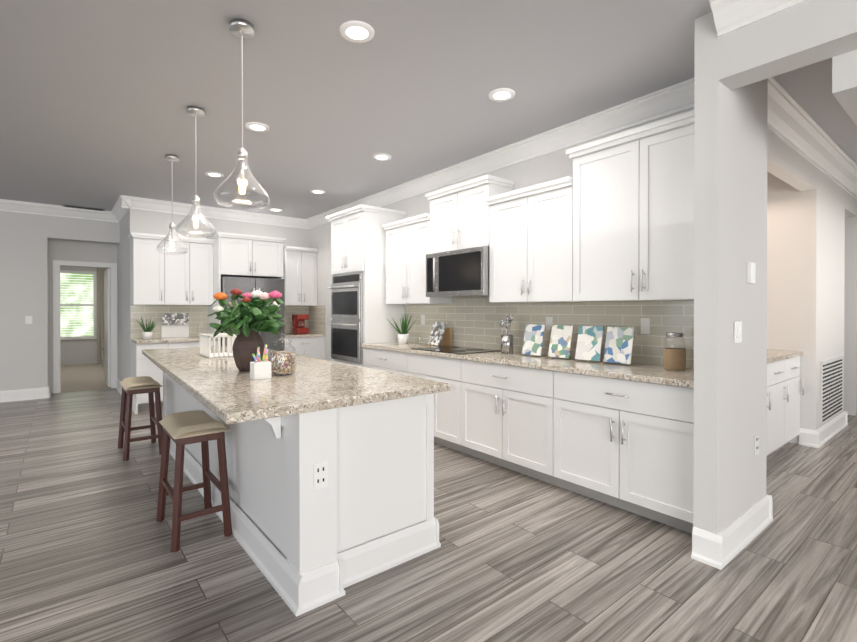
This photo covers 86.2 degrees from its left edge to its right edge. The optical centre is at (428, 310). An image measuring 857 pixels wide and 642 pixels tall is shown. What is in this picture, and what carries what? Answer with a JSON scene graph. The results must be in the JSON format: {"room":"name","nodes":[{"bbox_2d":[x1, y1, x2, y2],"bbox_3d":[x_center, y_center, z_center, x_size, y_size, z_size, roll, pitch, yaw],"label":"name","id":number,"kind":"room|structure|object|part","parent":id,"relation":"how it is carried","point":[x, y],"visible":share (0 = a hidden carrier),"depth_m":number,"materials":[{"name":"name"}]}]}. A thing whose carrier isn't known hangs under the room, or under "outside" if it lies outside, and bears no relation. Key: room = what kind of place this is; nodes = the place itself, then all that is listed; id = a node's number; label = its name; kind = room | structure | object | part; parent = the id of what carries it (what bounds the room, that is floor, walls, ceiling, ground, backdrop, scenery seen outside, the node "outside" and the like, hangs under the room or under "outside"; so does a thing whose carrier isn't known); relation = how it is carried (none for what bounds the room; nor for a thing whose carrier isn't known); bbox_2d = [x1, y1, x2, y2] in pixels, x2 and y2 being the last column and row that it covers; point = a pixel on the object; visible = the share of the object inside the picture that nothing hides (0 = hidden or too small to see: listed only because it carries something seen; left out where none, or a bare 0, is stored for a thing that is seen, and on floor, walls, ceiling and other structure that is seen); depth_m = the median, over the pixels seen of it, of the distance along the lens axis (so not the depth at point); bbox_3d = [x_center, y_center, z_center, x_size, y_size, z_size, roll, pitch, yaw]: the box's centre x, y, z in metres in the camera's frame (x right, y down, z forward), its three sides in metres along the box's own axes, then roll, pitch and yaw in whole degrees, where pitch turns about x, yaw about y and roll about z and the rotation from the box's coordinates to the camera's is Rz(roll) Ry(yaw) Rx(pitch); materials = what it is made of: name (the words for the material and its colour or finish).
{"room":"kitchen","nodes":[
{"label":"kitchen","id":0,"kind":"room"},
{"bbox_2d":[0,211,119,392],"bbox_3d":[-9.100,-0.129,4.529,10.030,2.900,0.520,0,0,-39],"label":"wall","id":1,"kind":"structure","parent":0,"point":[33,247],"depth_m":6.82,"materials":[{"name":"paint"}]},
{"bbox_2d":[25,316,31,323],"bbox_3d":[-5.910,0.132,6.771,0.080,0.120,0.006,0,0,-39],"label":"light switch","id":2,"kind":"object","parent":1,"relation":"attached to","point":[26,317],"visible":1,"depth_m":6.77,"materials":[{"name":"white plastic"}]},
{"bbox_2d":[53,260,116,393],"bbox_3d":[-5.655,0.251,7.564,0.842,2.115,0.140,0,0,-39],"label":"door frame","id":3,"kind":"structure","parent":1,"relation":"attached to","point":[56,326],"depth_m":7.43,"materials":[{"name":"white wood"}]},
{"bbox_2d":[104,269,109,386],"bbox_3d":[-5.687,0.287,8.104,0.034,2.020,0.720,0,0,-39],"label":"door leaf","id":4,"kind":"structure","parent":1,"relation":"in","point":[107,326],"depth_m":7.87,"materials":[{"name":"beige wood"}]},
{"bbox_2d":[51,363,109,393],"bbox_3d":[-7.181,1.350,9.292,7.000,0.104,4.700,0,0,-39],"label":"floor","id":5,"kind":"structure","parent":0,"point":[81,377],"depth_m":8.95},
{"bbox_2d":[60,266,103,365],"bbox_3d":[-8.597,-0.155,11.035,7.200,2.900,0.200,0,0,-39],"label":"wall","id":6,"kind":"structure","parent":0,"point":[78,351],"depth_m":11.04,"materials":[{"name":"paint"}]},
{"bbox_2d":[60,270,96,339],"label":"window","id":7,"kind":"structure","parent":6,"relation":"in","point":[94,273],"depth_m":11.17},
{"bbox_2d":[117,209,308,381],"bbox_3d":[-3.693,-0.143,8.037,2.790,2.900,1.870,0,0,-39],"label":"wall","id":8,"kind":"structure","parent":0,"point":[142,221],"depth_m":7.03,"materials":[{"name":"paint"}]},
{"bbox_2d":[128,234,171,305],"bbox_3d":[-3.916,-0.554,6.438,0.429,0.935,0.330,0,0,-39],"label":"upper cabinet","id":9,"kind":"object","parent":8,"relation":"attached to","point":[150,269],"depth_m":6.32,"materials":[{"name":"grey wood"}]},
{"bbox_2d":[172,238,215,305],"bbox_3d":[-3.572,-0.555,6.717,0.701,0.935,0.330,0,0,-39],"label":"upper cabinet","id":10,"kind":"object","parent":8,"relation":"attached to","point":[193,271],"depth_m":6.65,"materials":[{"name":"grey wood"}]},
{"bbox_2d":[130,305,308,338],"bbox_3d":[-3.147,0.147,7.269,2.666,0.474,0.010,0,0,-39],"label":"backsplash","id":11,"kind":"structure","parent":8,"relation":"attached to","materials":[{"name":"tile"}]},
{"bbox_2d":[208,234,283,277],"bbox_3d":[-2.839,-0.814,7.122,0.900,0.570,0.620,0,0,-39],"label":"upper cabinet","id":12,"kind":"object","parent":8,"relation":"attached to","point":[237,255],"depth_m":6.85,"materials":[{"name":"grey wood"}]},
{"bbox_2d":[276,246,317,305],"bbox_3d":[-2.232,-0.560,7.802,0.568,0.935,0.330,0,0,-39],"label":"upper cabinet","id":13,"kind":"object","parent":8,"relation":"attached to","point":[300,266],"depth_m":7.66,"materials":[{"name":"grey wood"}]},
{"bbox_2d":[0,388,856,641],"bbox_3d":[0.654,1.381,1.997,22.000,0.100,16.500,0,0,-39],"label":"floor","id":14,"kind":"structure","parent":0,"point":[87,554],"depth_m":2.39,"materials":[{"name":"grey wood"}]},
{"bbox_2d":[118,376,162,460],"bbox_3d":[-2.716,0.984,4.323,0.324,0.677,0.514,0,0,-39],"label":"stool","id":15,"kind":"object","parent":14,"relation":"on","point":[131,386],"visible":0.96,"depth_m":4.22,"materials":[{"name":"brown wood"}]},
{"bbox_3d":[-2.716,0.672,4.322,0.290,0.053,0.500,0,0,-39],"label":"seat","id":16,"kind":"part","parent":15,"relation":"part of","materials":[{"name":"beige leather"}]},
{"bbox_2d":[130,342,175,409],"bbox_3d":[-3.825,0.871,6.331,0.429,0.885,0.620,0,0,-39],"label":"base cabinet","id":17,"kind":"object","parent":14,"relation":"on","point":[141,366],"depth_m":6.07,"materials":[{"name":"grey wood"}]},
{"bbox_2d":[132,338,217,345],"bbox_3d":[-3.593,0.407,6.502,1.008,0.040,0.643,0,0,-39],"label":"countertop","id":18,"kind":"structure","parent":17,"relation":"on","point":[139,341],"depth_m":6.23,"materials":[{"name":"beige stone"}]},
{"bbox_2d":[137,317,156,338],"bbox_3d":[-3.894,0.218,6.347,0.250,0.338,0.271,0,0,-39],"label":"plant","id":19,"kind":"object","parent":18,"relation":"on","point":[147,333],"visible":1,"depth_m":6.30,"materials":[{"name":"green plant"}]},
{"bbox_3d":[-3.881,0.337,6.324,0.124,0.100,0.124,0,0,-39],"label":"pot","id":20,"kind":"part","parent":19,"relation":"part of","materials":[{"name":"white ceramic"}]},
{"bbox_2d":[161,313,188,337],"bbox_3d":[-3.713,0.209,6.720,0.360,0.352,0.056,0,0,-39],"label":"sign","id":21,"kind":"object","parent":18,"relation":"on","point":[175,325],"visible":1,"depth_m":6.71,"materials":[{"name":"white"}]},
{"bbox_2d":[162,313,188,324],"bbox_3d":[-3.702,0.118,6.706,0.340,0.170,0.022,0,0,-39],"label":"print","id":22,"kind":"object","parent":21,"relation":"attached to","point":[167,318],"depth_m":6.70},
{"bbox_2d":[156,410,231,551],"bbox_3d":[-1.440,0.990,2.803,0.324,0.677,0.514,0,0,-39],"label":"stool","id":23,"kind":"object","parent":14,"relation":"on","point":[181,430],"visible":1,"depth_m":2.69,"materials":[{"name":"brown wood"}]},
{"bbox_3d":[-1.440,0.678,2.801,0.290,0.053,0.500,0,0,-39],"label":"seat","id":24,"kind":"part","parent":23,"relation":"part of","materials":[{"name":"beige leather"}]},
{"bbox_2d":[176,342,217,347],"bbox_3d":[-3.481,0.870,6.610,0.701,0.885,0.620,0,0,-39],"label":"base cabinet","id":25,"kind":"object","parent":14,"relation":"on","point":[178,344],"depth_m":6.34,"materials":[{"name":"grey wood"}]},
{"bbox_2d":[221,277,284,350],"bbox_3d":[-2.767,0.411,7.039,0.880,1.800,0.791,0,0,-39],"label":"fridge","id":26,"kind":"object","parent":14,"relation":"on","point":[246,285],"visible":0.21,"depth_m":6.86,"materials":[{"name":"metal"}]},
{"bbox_2d":[163,382,440,616],"bbox_3d":[-1.376,0.882,3.568,1.003,0.885,3.456,0,0,-39],"label":"kitchen island","id":27,"kind":"object","parent":14,"relation":"on","point":[330,468],"depth_m":2.32,"materials":[{"name":"wood"}]},
{"bbox_2d":[142,346,449,425],"bbox_3d":[-1.452,0.418,3.543,1.174,0.042,3.560,0,0,-39],"label":"island countertop","id":28,"kind":"structure","parent":27,"relation":"on","point":[226,393],"depth_m":2.50,"materials":[{"name":"beige stone"}]},
{"bbox_2d":[200,333,236,357],"bbox_3d":[-1.844,0.299,4.030,0.240,0.190,0.310,0,0,-39],"label":"basket","id":29,"kind":"object","parent":28,"relation":"on","point":[205,345],"visible":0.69,"depth_m":3.93,"materials":[{"name":"white wood"}]},
{"bbox_2d":[208,288,285,371],"bbox_3d":[-1.203,0.122,3.066,0.484,0.551,0.508,0,0,-39],"label":"flower vase","id":30,"kind":"object","parent":28,"relation":"on","point":[247,318],"visible":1,"depth_m":3.00,"materials":[{"name":"ceramic"}]},
{"bbox_2d":[250,345,270,379],"bbox_3d":[-0.994,0.300,2.704,0.106,0.198,0.080,0,0,-39],"label":"caddy","id":31,"kind":"object","parent":28,"relation":"on","point":[259,369],"visible":1,"depth_m":2.68,"materials":[{"name":"white ceramic"}]},
{"bbox_2d":[268,334,295,375],"bbox_3d":[-0.920,0.268,2.880,0.172,0.261,0.172,0,0,-39],"label":"candy jar","id":32,"kind":"object","parent":28,"relation":"on","point":[283,363],"visible":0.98,"depth_m":2.82,"materials":[{"name":"clear glass"}]},
{"bbox_2d":[313,461,327,489],"bbox_3d":[-0.491,0.750,2.090,0.070,0.120,0.008,0,0,-39],"label":"outlet","id":33,"kind":"object","parent":27,"relation":"attached to","point":[320,468],"depth_m":2.09,"materials":[{"name":"white plastic"}]},
{"bbox_2d":[283,334,325,359],"bbox_3d":[-2.195,0.866,7.651,0.708,0.885,0.620,0,0,-39],"label":"base cabinet","id":34,"kind":"object","parent":14,"relation":"on","point":[309,347],"depth_m":7.45,"materials":[{"name":"grey wood"}]},
{"bbox_2d":[285,334,323,337],"bbox_3d":[-2.188,0.403,7.640,0.708,0.040,0.643,0,0,-39],"label":"countertop","id":35,"kind":"structure","parent":34,"relation":"on","point":[286,335],"depth_m":7.46,"materials":[{"name":"beige stone"}]},
{"bbox_2d":[292,314,308,333],"bbox_3d":[-2.167,0.221,7.750,0.200,0.320,0.240,0,0,-39],"label":"coffee maker","id":36,"kind":"object","parent":35,"relation":"on","point":[298,324],"visible":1,"depth_m":7.71,"materials":[{"name":"red plastic"}]},
{"bbox_2d":[328,206,407,366],"bbox_3d":[-0.806,0.043,6.001,0.621,2.545,0.850,0,0,-39],"label":"tall cabinet","id":37,"kind":"object","parent":14,"relation":"on","point":[357,236],"depth_m":5.63,"materials":[{"name":"grey wood"}]},
{"bbox_2d":[328,273,362,363],"bbox_3d":[-1.073,0.086,5.785,0.108,1.100,0.760,0,0,-39],"label":"wall oven","id":38,"kind":"object","parent":37,"relation":"in","point":[346,323],"visible":1,"depth_m":5.72,"materials":[{"name":"metal"}]},
{"bbox_2d":[364,346,403,374],"bbox_3d":[-0.240,0.875,5.306,0.620,0.885,0.942,0,0,-39],"label":"base cabinet","id":39,"kind":"object","parent":14,"relation":"on","point":[392,361],"depth_m":5.11,"materials":[{"name":"grey wood"}]},
{"bbox_2d":[404,354,451,448],"bbox_3d":[0.295,0.878,4.645,0.620,0.885,0.882,0,0,-39],"label":"base cabinet","id":40,"kind":"object","parent":14,"relation":"on","point":[415,365],"depth_m":4.42,"materials":[{"name":"grey wood"}]},
{"bbox_2d":[452,358,543,480],"bbox_3d":[0.847,0.881,3.963,0.620,0.885,1.117,0,0,-39],"label":"base cabinet","id":41,"kind":"object","parent":14,"relation":"on","point":[498,411],"depth_m":3.79,"materials":[{"name":"grey wood"}]},
{"bbox_2d":[544,370,693,532],"bbox_3d":[1.463,0.884,3.201,0.620,0.885,1.084,0,0,-39],"label":"base cabinet","id":42,"kind":"object","parent":14,"relation":"on","point":[629,446],"depth_m":2.97,"materials":[{"name":"white wood"}]},
{"bbox_2d":[362,342,693,389],"bbox_3d":[0.626,0.416,4.216,0.643,0.040,3.719,0,0,-39],"label":"countertop","id":43,"kind":"structure","parent":42,"relation":"on","point":[639,371],"depth_m":3.42,"materials":[{"name":"beige stone"}]},
{"bbox_2d":[386,311,417,343],"bbox_3d":[-0.279,0.190,5.465,0.311,0.401,0.358,0,0,-39],"label":"potted plant","id":44,"kind":"object","parent":43,"relation":"on","point":[403,336],"visible":1,"depth_m":5.43,"materials":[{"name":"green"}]},
{"bbox_3d":[-0.301,0.333,5.478,0.143,0.115,0.143,0,0,-39],"label":"pot","id":45,"kind":"part","parent":44,"relation":"part of","materials":[{"name":"white ceramic"}]},
{"bbox_2d":[425,328,450,345],"bbox_3d":[0.108,0.291,5.115,0.200,0.200,0.240,0,0,-39],"label":"holder","id":46,"kind":"object","parent":43,"relation":"on","point":[446,340],"visible":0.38,"depth_m":5.12,"materials":[{"name":"brown wood"}]},
{"bbox_2d":[428,322,446,345],"bbox_3d":[0.098,0.253,5.106,0.111,0.260,0.200,0,0,-39],"label":"cookbook","id":47,"kind":"object","parent":46,"relation":"on","point":[437,334],"visible":1,"depth_m":5.09,"materials":[{"name":"paper"}]},
{"bbox_2d":[410,345,500,353],"bbox_3d":[0.262,0.390,4.647,0.530,0.008,0.780,0,0,-39],"label":"cooktop","id":48,"kind":"object","parent":43,"relation":"in","point":[457,349],"visible":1,"depth_m":4.59,"materials":[{"name":"black glass"}]},
{"bbox_2d":[500,314,512,353],"bbox_3d":[0.737,0.212,4.274,0.116,0.366,0.132,0,0,-39],"label":"crock","id":49,"kind":"object","parent":43,"relation":"on","point":[507,344],"visible":1,"depth_m":4.23,"materials":[{"name":"metal"}]},
{"bbox_2d":[521,324,544,356],"bbox_3d":[0.922,0.257,4.030,0.120,0.276,0.200,0,0,-39],"label":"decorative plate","id":50,"kind":"object","parent":43,"relation":"on","point":[533,339],"visible":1,"depth_m":4.02,"materials":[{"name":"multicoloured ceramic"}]},
{"bbox_2d":[548,325,572,359],"bbox_3d":[1.098,0.258,3.812,0.120,0.276,0.200,0,0,-39],"label":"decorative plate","id":51,"kind":"object","parent":43,"relation":"on","point":[560,342],"visible":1,"depth_m":3.81,"materials":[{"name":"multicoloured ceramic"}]},
{"bbox_2d":[575,326,603,362],"bbox_3d":[1.265,0.259,3.606,0.120,0.276,0.210,0,0,-39],"label":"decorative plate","id":52,"kind":"object","parent":43,"relation":"on","point":[589,343],"visible":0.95,"depth_m":3.60,"materials":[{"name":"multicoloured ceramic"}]},
{"bbox_2d":[603,327,634,365],"bbox_3d":[1.419,0.260,3.416,0.120,0.276,0.210,0,0,-39],"label":"painting","id":53,"kind":"object","parent":43,"relation":"on","point":[618,345],"visible":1,"depth_m":3.41,"materials":[{"name":"multicoloured paper"}]},
{"bbox_2d":[664,332,685,370],"bbox_3d":[1.675,0.272,3.115,0.132,0.255,0.132,0,0,-39],"label":"canister","id":54,"kind":"object","parent":43,"relation":"on","point":[675,359],"visible":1,"depth_m":3.07,"materials":[{"name":"clear glass"}]},
{"bbox_3d":[1.675,0.159,3.115,0.108,0.029,0.108,0,0,-39],"label":"lid","id":55,"kind":"part","parent":54,"relation":"part of","materials":[{"name":"metal"}]},
{"bbox_2d":[767,365,770,454],"bbox_3d":[2.455,0.881,3.940,0.529,0.885,0.618,0,0,-39],"label":"base cabinet","id":56,"kind":"object","parent":14,"relation":"on","point":[768,366],"depth_m":3.90,"materials":[{"name":"white wood"}]},
{"bbox_2d":[771,361,786,451],"bbox_3d":[2.866,0.879,4.273,0.529,0.885,0.618,0,0,-39],"label":"base cabinet","id":57,"kind":"object","parent":14,"relation":"on","point":[783,397],"depth_m":4.08,"materials":[{"name":"white wood"}]},
{"bbox_2d":[767,349,802,364],"bbox_3d":[2.668,0.417,4.095,2.116,0.040,0.643,0,0,-39],"label":"countertop","id":58,"kind":"structure","parent":57,"relation":"on","point":[772,354],"depth_m":4.25,"materials":[{"name":"beige stone"}]},
{"bbox_2d":[787,357,802,441],"bbox_3d":[3.277,0.878,4.606,0.529,0.885,0.618,0,0,-39],"label":"base cabinet","id":59,"kind":"object","parent":14,"relation":"on","point":[793,366],"depth_m":4.38,"materials":[{"name":"white wood"}]},
{"bbox_2d":[0,0,856,218],"bbox_3d":[-0.824,-1.626,3.812,22.000,0.100,21.200,0,0,-39],"label":"ceiling","id":60,"kind":"structure","parent":0,"point":[98,98],"depth_m":3.21,"materials":[{"name":"paint"}]},
{"bbox_2d":[63,204,105,210],"bbox_3d":[-5.272,-1.582,7.018,0.520,0.010,0.180,0,0,-39],"label":"ceiling vent","id":61,"kind":"object","parent":60,"relation":"in","point":[83,206],"visible":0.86,"depth_m":6.94,"materials":[{"name":"grey metal"}]},
{"bbox_2d":[65,205,102,210],"bbox_3d":[-5.273,-1.576,7.019,0.460,0.002,0.148,0,0,-39],"label":"ceiling air vent slots","id":62,"kind":"object","parent":61,"relation":"attached to","point":[84,208],"visible":1,"depth_m":7.04,"materials":[{"name":"grey metal"}]},
{"bbox_2d":[156,154,187,254],"bbox_3d":[-2.618,-1.079,4.678,0.282,0.998,0.282,0,0,-39],"label":"pendant light","id":63,"kind":"object","parent":60,"relation":"hanging from","point":[173,158],"visible":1,"depth_m":4.67,"materials":[{"name":"clear glass"}]},
{"bbox_3d":[-2.618,-0.717,4.679,0.282,0.275,0.282,0,0,-39],"label":"glass","id":64,"kind":"part","parent":63,"relation":"part of","materials":[{"name":"clear glass"}]},
{"bbox_2d":[176,106,215,238],"bbox_3d":[-1.816,-1.074,3.577,0.282,0.998,0.282,0,0,-39],"label":"pendant light","id":65,"kind":"object","parent":60,"relation":"hanging from","point":[195,111],"visible":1,"depth_m":3.57,"materials":[{"name":"clear glass"}]},
{"bbox_3d":[-1.816,-1.220,3.576,0.005,0.640,0.006,0,0,-39],"label":"cord","id":66,"kind":"part","parent":65,"relation":"part of","materials":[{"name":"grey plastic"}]},
{"bbox_3d":[-1.816,-0.713,3.578,0.282,0.275,0.282,0,0,-39],"label":"glass","id":67,"kind":"part","parent":65,"relation":"part of","materials":[{"name":"clear glass"}]},
{"bbox_2d":[205,172,223,176],"bbox_3d":[-2.464,-1.575,5.275,0.185,0.010,0.219,0,0,-39],"label":"recessed light","id":68,"kind":"object","parent":60,"relation":"in","point":[221,175],"depth_m":5.23,"materials":[{"name":"white plastic"}]},
{"bbox_2d":[214,19,268,209],"bbox_3d":[-1.025,-1.070,2.519,0.282,0.998,0.282,0,0,-39],"label":"pendant light","id":69,"kind":"object","parent":60,"relation":"hanging from","point":[241,28],"visible":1,"depth_m":2.51,"materials":[{"name":"clear glass"}]},
{"bbox_3d":[-1.025,-0.709,2.521,0.282,0.275,0.282,0,0,-39],"label":"glass","id":70,"kind":"part","parent":69,"relation":"part of","materials":[{"name":"clear glass"}]},
{"bbox_3d":[-1.025,-1.216,2.519,0.005,0.640,0.006,0,0,-39],"label":"cord","id":71,"kind":"part","parent":69,"relation":"part of","materials":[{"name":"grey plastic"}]},
{"bbox_3d":[-1.025,-0.671,2.521,0.036,0.061,0.036,0,0,-39],"label":"bulb","id":72,"kind":"part","parent":69,"relation":"part of","materials":[{"name":"white glass"}]},
{"bbox_2d":[245,122,269,131],"bbox_3d":[-1.456,-1.570,3.901,0.196,0.010,0.211,0,0,-39],"label":"recessed light","id":73,"kind":"object","parent":60,"relation":"in","point":[257,126],"depth_m":3.89,"materials":[{"name":"white plastic"}]},
{"bbox_3d":[-1.461,-1.570,3.914,0.123,0.006,0.123,0,0,27],"label":"recessed ceiling light lense","id":74,"kind":"part","parent":73,"relation":"part of","materials":[{"name":"white plastic"}]},
{"bbox_2d":[310,190,324,193],"bbox_3d":[-1.466,-1.578,6.049,0.202,0.010,0.211,0,0,-39],"label":"recessed light","id":75,"kind":"object","parent":60,"relation":"in","point":[311,191],"depth_m":6.03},
{"bbox_2d":[340,21,374,42],"bbox_3d":[-0.399,-1.564,2.563,0.196,0.010,0.203,0,0,-39],"label":"recessed light","id":76,"kind":"object","parent":60,"relation":"in","point":[345,26],"depth_m":2.56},
{"bbox_3d":[-0.400,-1.564,2.573,0.123,0.006,0.123,0,0,45],"label":"recessed ceiling light lense","id":77,"kind":"part","parent":76,"relation":"part of","materials":[{"name":"white plastic"}]},
{"bbox_2d":[372,153,390,160],"bbox_3d":[-0.475,-1.573,4.668,0.203,0.010,0.206,0,0,-39],"label":"recessed light","id":78,"kind":"object","parent":60,"relation":"in","point":[376,156],"depth_m":4.66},
{"bbox_3d":[-0.476,-1.573,4.685,0.123,0.006,0.123,0,0,45],"label":"recessed ceiling light lense","id":79,"kind":"part","parent":78,"relation":"part of","materials":[{"name":"white plastic"}]},
{"bbox_2d":[488,88,514,101],"bbox_3d":[0.530,-1.567,3.315,0.206,0.010,0.202,0,0,-39],"label":"recessed light","id":80,"kind":"object","parent":60,"relation":"in","point":[501,93],"depth_m":3.31,"materials":[{"name":"white plastic"}]},
{"bbox_3d":[0.532,-1.567,3.328,0.123,0.006,0.123,0,0,45],"label":"recessed ceiling light lense","id":81,"kind":"part","parent":80,"relation":"part of","materials":[{"name":"white plastic"}]},
{"bbox_2d":[309,107,693,360],"bbox_3d":[0.013,-0.133,5.580,0.120,2.900,6.615,0,0,-39],"label":"wall","id":82,"kind":"structure","parent":0,"point":[558,164],"depth_m":5.50,"materials":[{"name":"paint"}]},
{"bbox_2d":[384,218,455,305],"bbox_3d":[-0.127,-0.550,5.391,0.330,0.935,0.870,0,0,-39],"label":"upper cabinet","id":83,"kind":"object","parent":82,"relation":"attached to","point":[405,243],"depth_m":5.27,"materials":[{"name":"grey wood"}]},
{"bbox_2d":[421,315,424,324],"bbox_3d":[-0.069,0.107,5.562,0.006,0.120,0.070,0,0,-39],"label":"outlet","id":84,"kind":"object","parent":82,"relation":"attached to","point":[422,316],"depth_m":5.55,"materials":[{"name":"white plastic"}]},
{"bbox_2d":[428,178,515,253],"bbox_3d":[0.420,-0.917,4.713,0.330,0.615,0.870,0,0,-39],"label":"upper cabinet","id":85,"kind":"object","parent":82,"relation":"attached to","point":[458,218],"depth_m":4.56,"materials":[{"name":"grey wood"}]},
{"bbox_2d":[426,246,488,296],"bbox_3d":[0.370,-0.377,4.674,0.436,0.455,0.860,0,0,-39],"label":"over-the-range microwave","id":86,"kind":"object","parent":85,"relation":"attached to","point":[460,273],"visible":0.88,"depth_m":4.50,"materials":[{"name":"metal"}]},
{"bbox_3d":[0.069,-0.380,4.739,0.050,0.340,0.020,0,0,-39],"label":"handle","id":87,"kind":"part","parent":86,"relation":"part of","materials":[{"name":"silver metal"}]},
{"bbox_3d":[0.235,-0.379,4.571,0.004,0.360,0.790,0,0,-39],"label":"glass","id":88,"kind":"part","parent":86,"relation":"part of","materials":[{"name":"black glass"}]},
{"bbox_2d":[309,297,693,367],"bbox_3d":[-0.035,0.120,5.534,0.010,0.542,6.600,0,0,-39],"label":"backsplash","id":89,"kind":"structure","parent":82,"relation":"attached to","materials":[{"name":"tile"}]},
{"bbox_2d":[546,317,552,329],"bbox_3d":[1.089,0.112,4.132,0.006,0.120,0.070,0,0,-39],"label":"outlet","id":90,"kind":"object","parent":89,"relation":"attached to","point":[549,320],"depth_m":4.13,"materials":[{"name":"white plastic"}]},
{"bbox_2d":[641,318,649,333],"bbox_3d":[1.636,0.115,3.456,0.006,0.120,0.070,0,0,-39],"label":"outlet","id":91,"kind":"object","parent":89,"relation":"attached to","point":[645,325],"depth_m":3.45,"materials":[{"name":"white plastic"}]},
{"bbox_2d":[488,182,563,305],"bbox_3d":[0.974,-0.545,4.031,0.330,0.935,0.890,0,0,-39],"label":"upper cabinet","id":92,"kind":"object","parent":82,"relation":"attached to","point":[526,228],"depth_m":3.93,"materials":[{"name":"grey wood"}]},
{"bbox_2d":[564,114,693,301],"bbox_3d":[1.567,-0.647,3.298,0.330,1.145,1.114,0,0,-39],"label":"upper cabinet","id":93,"kind":"object","parent":82,"relation":"attached to","point":[600,232],"depth_m":3.20,"materials":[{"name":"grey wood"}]},
{"bbox_2d":[693,12,767,533],"bbox_3d":[1.789,-0.122,2.687,0.820,2.900,0.115,0,0,-39],"label":"wall","id":94,"kind":"structure","parent":0,"point":[730,242],"depth_m":2.47,"materials":[{"name":"paint"}]},
{"bbox_2d":[0,378,847,569],"bbox_3d":[-2.357,1.247,2.776,18.300,0.162,11.500,0,0,-39],"label":"baseboard","id":95,"kind":"structure","parent":94,"relation":"attached to","point":[722,549],"depth_m":2.71,"materials":[{"name":"white wood"}]},
{"bbox_2d":[0,0,856,228],"bbox_3d":[-0.658,-1.294,0.667,18.300,0.540,16.100,0,0,-39],"label":"crown molding","id":96,"kind":"structure","parent":94,"relation":"attached to","point":[795,125],"depth_m":4.17,"materials":[{"name":"white wood"}]},
{"bbox_2d":[734,321,741,342],"bbox_3d":[1.731,0.119,2.561,0.110,0.120,0.006,0,0,-39],"label":"light switch","id":97,"kind":"object","parent":94,"relation":"attached to","point":[739,323],"depth_m":2.55,"materials":[{"name":"white plastic"}]},
{"bbox_2d":[736,327,741,337],"bbox_3d":[1.734,0.119,2.558,0.080,0.060,0.003,0,0,-39],"label":"switch rocker","id":98,"kind":"object","parent":97,"relation":"attached to","point":[738,332],"depth_m":2.55,"materials":[{"name":"white plastic"}]},
{"bbox_2d":[747,262,755,283],"bbox_3d":[1.887,-0.222,2.677,0.080,0.120,0.020,0,0,-39],"label":"light switch","id":99,"kind":"object","parent":94,"relation":"attached to","point":[751,268],"depth_m":2.66,"materials":[{"name":"white plastic"}]},
{"bbox_2d":[754,434,758,455],"bbox_3d":[1.984,0.808,2.769,0.070,0.120,0.006,0,0,-39],"label":"outlet","id":100,"kind":"object","parent":94,"relation":"attached to","point":[756,443],"depth_m":2.76,"materials":[{"name":"white plastic"}]},
{"bbox_2d":[718,0,856,125],"bbox_3d":[6.513,-1.296,1.273,6.390,0.540,8.020,0,0,-39],"label":"header beam","id":101,"kind":"structure","parent":0,"point":[808,32],"depth_m":2.16,"materials":[{"name":"paint"}]},
{"bbox_2d":[767,128,856,443],"bbox_3d":[3.983,-0.131,5.055,5.570,2.900,0.805,0,0,-39],"label":"wall","id":102,"kind":"structure","parent":0,"point":[811,261],"depth_m":4.62,"materials":[{"name":"paint"}]},
{"bbox_2d":[820,355,842,424],"bbox_3d":[4.285,0.815,4.860,0.990,0.630,0.012,0,0,-39],"label":"air vent","id":103,"kind":"object","parent":102,"relation":"in","point":[830,360],"depth_m":4.81,"materials":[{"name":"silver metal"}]},
{"bbox_3d":[4.288,0.823,4.856,0.930,0.564,0.002,0,0,-39],"label":"return air vent slots","id":104,"kind":"part","parent":103,"relation":"part of","materials":[{"name":"white metal"}]},
{"bbox_3d":[-8.432,-1.174,10.907,2.500,0.024,0.024,0,0,-39],"label":"curtain rod","id":105,"kind":"object","parent":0,"visible":0},
{"bbox_2d":[97,268,109,361],"bbox_3d":[-7.861,0.044,11.383,0.608,2.400,0.083,0,0,-39],"label":"panel","id":106,"kind":"object","parent":105,"relation":"hanging from","point":[100,308],"visible":0.12,"depth_m":11.22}
]}

